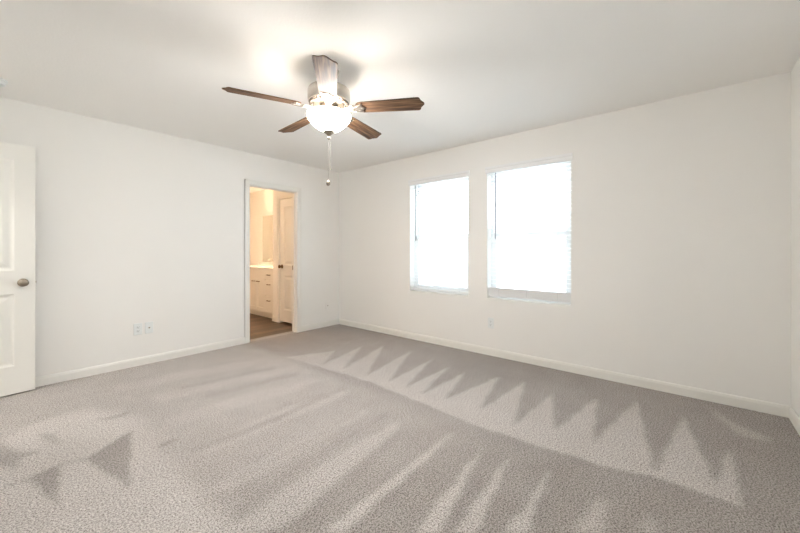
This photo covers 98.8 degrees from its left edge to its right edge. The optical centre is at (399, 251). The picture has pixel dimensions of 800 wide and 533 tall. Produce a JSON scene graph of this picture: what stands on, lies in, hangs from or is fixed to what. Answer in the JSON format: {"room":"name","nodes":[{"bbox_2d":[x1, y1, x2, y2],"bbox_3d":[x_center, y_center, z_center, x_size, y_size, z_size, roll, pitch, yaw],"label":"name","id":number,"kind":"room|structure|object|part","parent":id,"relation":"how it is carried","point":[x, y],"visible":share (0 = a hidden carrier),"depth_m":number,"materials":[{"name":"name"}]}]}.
{"room":"empty bedroom","nodes":[
{"label":"empty bedroom","id":0,"kind":"room"},
{"bbox_2d":[0,97,338,376],"bbox_3d":[-2.404,0.003,3.946,0.115,2.540,4.285,0,0,40],"label":"wall","id":1,"kind":"structure","parent":0,"point":[133,225],"depth_m":3.53,"materials":[{"name":"paint"}]},
{"bbox_2d":[134,323,141,334],"bbox_3d":[-2.684,0.797,3.515,0.009,0.118,0.072,0,0,40],"label":"wall plate","id":2,"kind":"object","parent":1,"relation":"attached to","point":[138,326],"visible":1,"depth_m":3.51,"materials":[{"name":"white plastic"}]},
{"bbox_2d":[35,337,244,386],"bbox_3d":[-2.815,1.132,3.356,0.013,0.082,2.622,0,0,40],"label":"baseboard","id":3,"kind":"structure","parent":1,"relation":"attached to","point":[94,370],"depth_m":3.46,"materials":[{"name":"white paint"}]},
{"bbox_2d":[145,321,152,333],"bbox_3d":[-2.619,0.797,3.584,0.019,0.118,0.072,0,0,40],"label":"wall plate","id":4,"kind":"object","parent":1,"relation":"attached to","point":[148,325],"visible":1,"depth_m":3.58,"materials":[{"name":"white plastic"}]},
{"bbox_2d":[245,179,300,343],"bbox_3d":[-1.756,0.127,4.717,0.147,2.093,0.826,0,0,40],"label":"door frame","id":5,"kind":"structure","parent":1,"relation":"attached to","point":[296,196],"depth_m":4.95,"materials":[{"name":"white paint"}]},
{"bbox_2d":[301,319,338,331],"bbox_3d":[-1.210,1.132,5.269,0.013,0.082,0.722,0,0,40],"label":"baseboard","id":6,"kind":"structure","parent":1,"relation":"attached to","point":[336,321],"depth_m":5.24,"materials":[{"name":"white paint"}]},
{"bbox_2d":[250,187,265,192],"bbox_3d":[-3.600,-1.317,5.188,3.315,0.100,3.920,0,0,40],"label":"ceiling","id":7,"kind":"structure","parent":0,"point":[252,189],"depth_m":7.03,"materials":[{"name":"paint"}]},
{"bbox_2d":[273,190,291,322],"bbox_3d":[-1.604,0.003,5.700,0.915,2.540,0.570,0,0,40],"label":"wall","id":8,"kind":"structure","parent":0,"point":[275,193],"depth_m":5.72,"materials":[{"name":"paint"}]},
{"bbox_2d":[277,194,291,322],"bbox_3d":[-1.708,0.133,5.471,0.750,2.080,0.118,0,0,40],"label":"door frame","id":9,"kind":"structure","parent":8,"relation":"attached to","point":[279,198],"depth_m":5.65,"materials":[{"name":"white paint"}]},
{"bbox_2d":[278,198,291,322],"bbox_3d":[-1.719,0.149,5.458,0.636,1.988,0.167,0,0,40],"label":"door","id":10,"kind":"structure","parent":8,"relation":"in","point":[285,266],"depth_m":5.54,"materials":[{"name":"white paint"}]},
{"bbox_2d":[0,313,799,532],"bbox_3d":[-1.761,1.203,3.481,8.327,0.061,4.210,0,0,40],"label":"floor","id":11,"kind":"structure","parent":0,"point":[339,428],"depth_m":2.03,"materials":[{"name":"carpet"}]},
{"bbox_2d":[250,269,272,317],"bbox_3d":[-2.538,0.749,6.482,1.498,0.856,0.568,0,0,40],"label":"vanity cabinet","id":12,"kind":"object","parent":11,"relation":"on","point":[261,281],"visible":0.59,"depth_m":6.11,"materials":[{"name":"white paint"}]},
{"bbox_3d":[-2.710,0.772,6.314,0.277,0.542,0.019,0,0,40],"label":"cabinet door","id":13,"kind":"part","parent":12,"relation":"part of","materials":[{"name":"white paint"}]},
{"bbox_3d":[-2.600,0.410,6.221,0.565,0.158,0.019,0,0,40],"label":"false drawer","id":14,"kind":"part","parent":12,"relation":"part of","materials":[{"name":"white paint"}]},
{"bbox_3d":[-2.489,0.772,6.129,0.277,0.542,0.019,0,0,40],"label":"cabinet door","id":15,"kind":"part","parent":12,"relation":"part of","materials":[{"name":"white paint"}]},
{"bbox_2d":[250,259,272,269],"bbox_3d":[-2.529,0.274,6.485,1.508,0.311,0.554,0,0,40],"label":"countertop","id":16,"kind":"structure","parent":12,"relation":"on","point":[262,265],"depth_m":6.71,"materials":[{"name":"stone"}]},
{"bbox_3d":[-2.258,0.410,5.935,0.305,0.158,0.019,0,0,40],"label":"drawer","id":17,"kind":"part","parent":12,"relation":"part of","materials":[{"name":"white paint"}]},
{"bbox_3d":[-2.258,0.634,5.935,0.305,0.267,0.019,0,0,40],"label":"drawer","id":18,"kind":"part","parent":12,"relation":"part of","materials":[{"name":"white paint"}]},
{"bbox_3d":[-2.258,0.911,5.935,0.305,0.263,0.019,0,0,40],"label":"drawer","id":19,"kind":"part","parent":12,"relation":"part of","materials":[{"name":"white paint"}]},
{"bbox_2d":[0,0,799,172],"bbox_3d":[-0.418,-1.317,2.378,5.042,0.100,4.435,0,0,40],"label":"ceiling","id":20,"kind":"structure","parent":0,"point":[481,70],"depth_m":2.28,"materials":[{"name":"paint"}]},
{"bbox_2d":[0,78,7,86],"bbox_3d":[-2.980,-1.243,2.516,0.136,0.048,0.136,0,0,40],"label":"smoke detector","id":21,"kind":"object","parent":20,"relation":"attached to","point":[3,82],"visible":1,"depth_m":2.53,"materials":[{"name":"white plastic"}]},
{"bbox_2d":[222,55,423,185],"bbox_3d":[-0.526,-0.865,2.461,1.247,0.805,1.276,0,0,40],"label":"ceiling fan","id":22,"kind":"object","parent":20,"relation":"hanging from","point":[328,99],"visible":1,"depth_m":2.32,"materials":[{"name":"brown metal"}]},
{"bbox_3d":[-0.884,-1.001,2.218,0.477,0.006,0.136,0,12,-28],"label":"blade","id":23,"kind":"part","parent":22,"relation":"part of","materials":[{"name":"brown wood"}]},
{"bbox_3d":[-0.810,-1.001,2.722,0.477,0.006,0.136,0,12,44],"label":"blade","id":24,"kind":"part","parent":22,"relation":"part of","materials":[{"name":"brown wood"}]},
{"bbox_3d":[-0.427,-1.001,1.992,0.136,0.006,0.477,12,-2,-9],"label":"blade","id":25,"kind":"part","parent":22,"relation":"part of","materials":[{"name":"brown wood"}]},
{"bbox_3d":[-0.500,-1.037,2.419,0.278,0.016,0.278,0,0,40],"label":"motor plate","id":26,"kind":"part","parent":22,"relation":"part of","materials":[{"name":"silver metal"}]},
{"bbox_3d":[-0.500,-0.905,2.419,0.305,0.125,0.305,0,0,40],"label":"lamp shade","id":27,"kind":"part","parent":22,"relation":"part of","materials":[{"name":"white glass"}]},
{"bbox_3d":[-0.308,-1.001,2.808,0.136,0.006,0.477,-13,-6,26],"label":"blade","id":28,"kind":"part","parent":22,"relation":"part of","materials":[{"name":"brown wood"}]},
{"bbox_3d":[-0.071,-1.001,2.357,0.477,0.006,0.136,0,-12,8],"label":"blade","id":29,"kind":"part","parent":22,"relation":"part of","materials":[{"name":"brown wood"}]},
{"bbox_2d":[250,71,790,405],"bbox_3d":[-0.380,-0.097,5.142,8.537,2.540,0.150,0,0,40],"label":"wall","id":30,"kind":"structure","parent":0,"point":[681,205],"depth_m":2.98,"materials":[{"name":"paint"}]},
{"bbox_2d":[259,262,272,265],"bbox_3d":[-2.358,0.256,6.689,1.508,0.062,0.020,0,0,40],"label":"backsplash","id":31,"kind":"structure","parent":30,"relation":"attached to","point":[260,263],"depth_m":6.98,"materials":[{"name":"stone"}]},
{"bbox_2d":[263,215,272,261],"bbox_3d":[-2.323,-0.253,6.669,1.368,0.949,0.008,0,0,40],"label":"vanity mirror","id":32,"kind":"object","parent":30,"relation":"attached to","point":[267,220],"visible":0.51,"depth_m":6.98,"materials":[{"name":"beige mirror"}]},
{"bbox_2d":[414,177,468,294],"bbox_3d":[0.545,-0.205,4.417,0.882,1.467,0.062,0,0,40],"label":"window","id":33,"kind":"structure","parent":30,"relation":"in","point":[457,236],"depth_m":4.50,"materials":[{"name":"white plastic"}]},
{"bbox_2d":[408,170,469,293],"bbox_3d":[0.488,-0.221,4.350,0.914,1.461,0.094,0,0,40],"label":"window blind","id":34,"kind":"object","parent":33,"relation":"attached to","point":[463,174],"visible":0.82,"depth_m":4.36,"materials":[{"name":"white plastic"}]},
{"bbox_3d":[0.245,-0.198,4.544,0.002,1.382,0.002,0,0,40],"label":"ladder cord","id":35,"kind":"part","parent":34,"relation":"part of","materials":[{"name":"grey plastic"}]},
{"bbox_3d":[0.500,0.501,4.364,0.870,0.017,0.052,0,0,40],"label":"rail","id":36,"kind":"part","parent":34,"relation":"part of","materials":[{"name":"white plastic"}]},
{"bbox_3d":[0.517,-0.198,4.385,0.002,1.382,0.002,0,0,40],"label":"ladder cord","id":37,"kind":"part","parent":34,"relation":"part of","materials":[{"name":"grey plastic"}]},
{"bbox_3d":[0.541,0.141,4.413,0.812,0.704,0.022,0,0,40],"label":"sash","id":38,"kind":"part","parent":33,"relation":"part of","materials":[{"name":"white glass"}]},
{"bbox_3d":[0.556,-0.530,4.431,0.812,0.748,0.022,0,0,40],"label":"sash","id":39,"kind":"part","parent":33,"relation":"part of","materials":[{"name":"glass"}]},
{"bbox_2d":[488,317,493,328],"bbox_3d":[1.022,0.808,3.862,0.072,0.118,0.009,0,0,40],"label":"wall plate","id":40,"kind":"object","parent":30,"relation":"attached to","point":[490,320],"visible":1,"depth_m":3.85,"materials":[{"name":"white plastic"}]},
{"bbox_2d":[491,162,570,303],"bbox_3d":[1.399,-0.205,3.701,0.875,1.467,0.062,0,0,40],"label":"window","id":41,"kind":"structure","parent":30,"relation":"in","point":[494,267],"depth_m":3.71,"materials":[{"name":"white plastic"}]},
{"bbox_2d":[485,153,572,302],"bbox_3d":[1.342,-0.221,3.633,0.907,1.461,0.094,0,0,40],"label":"window blind","id":42,"kind":"object","parent":41,"relation":"attached to","point":[562,297],"visible":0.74,"depth_m":3.62,"materials":[{"name":"white plastic"}]},
{"bbox_3d":[1.337,-0.198,3.628,0.002,1.382,0.002,0,0,40],"label":"ladder cord","id":43,"kind":"part","parent":42,"relation":"part of","materials":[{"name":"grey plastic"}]},
{"bbox_3d":[1.354,0.501,3.648,0.863,0.017,0.052,0,0,40],"label":"rail","id":44,"kind":"part","parent":42,"relation":"part of","materials":[{"name":"white plastic"}]},
{"bbox_3d":[1.395,0.141,3.696,0.805,0.704,0.022,0,0,40],"label":"sash","id":45,"kind":"part","parent":41,"relation":"part of","materials":[{"name":"white glass"}]},
{"bbox_3d":[1.410,-0.530,3.715,0.805,0.748,0.022,0,0,40],"label":"sash","id":46,"kind":"part","parent":41,"relation":"part of","materials":[{"name":"white glass"}]},
{"bbox_2d":[339,319,790,417],"bbox_3d":[0.886,1.132,3.973,4.864,0.082,0.013,0,0,40],"label":"baseboard","id":47,"kind":"structure","parent":30,"relation":"attached to","point":[702,394],"depth_m":3.13,"materials":[{"name":"white paint"}]},
{"bbox_2d":[791,57,799,418],"bbox_3d":[1.421,-0.047,0.737,0.115,2.440,4.285,0,0,40],"label":"wall","id":48,"kind":"structure","parent":0,"point":[795,73],"depth_m":2.32,"materials":[{"name":"paint"}]},
{"bbox_2d":[789,407,799,435],"bbox_3d":[1.404,1.132,0.817,0.013,0.082,4.157,0,0,40],"label":"baseboard","id":49,"kind":"structure","parent":48,"relation":"attached to","point":[794,419],"depth_m":2.28,"materials":[{"name":"white paint"}]},
{"label":"outside","id":50,"kind":"structure","parent":0,"visible":0},
{"bbox_2d":[420,259,565,291],"bbox_3d":[20.502,1.648,24.433,80.000,0.250,56.210,0,0,40],"label":"ground","id":51,"kind":"structure","parent":50,"point":[519,271],"depth_m":22.52,"materials":[{"name":"white"}]},
{"bbox_3d":[-1.832,0.003,0.744,4.877,2.540,0.115,0,0,40],"label":"wall","id":52,"kind":"structure","parent":0,"visible":0},
{"bbox_2d":[0,142,35,396],"bbox_3d":[-3.309,0.144,2.589,0.167,2.033,0.783,0,0,35],"label":"door","id":53,"kind":"structure","parent":52,"relation":"in","point":[17,162],"depth_m":2.81,"materials":[{"name":"white paint"}]},
{"bbox_3d":[-3.089,0.258,2.816,0.066,0.066,0.066,0,0,35],"label":"knob","id":54,"kind":"part","parent":53,"relation":"part of","materials":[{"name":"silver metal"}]}
]}

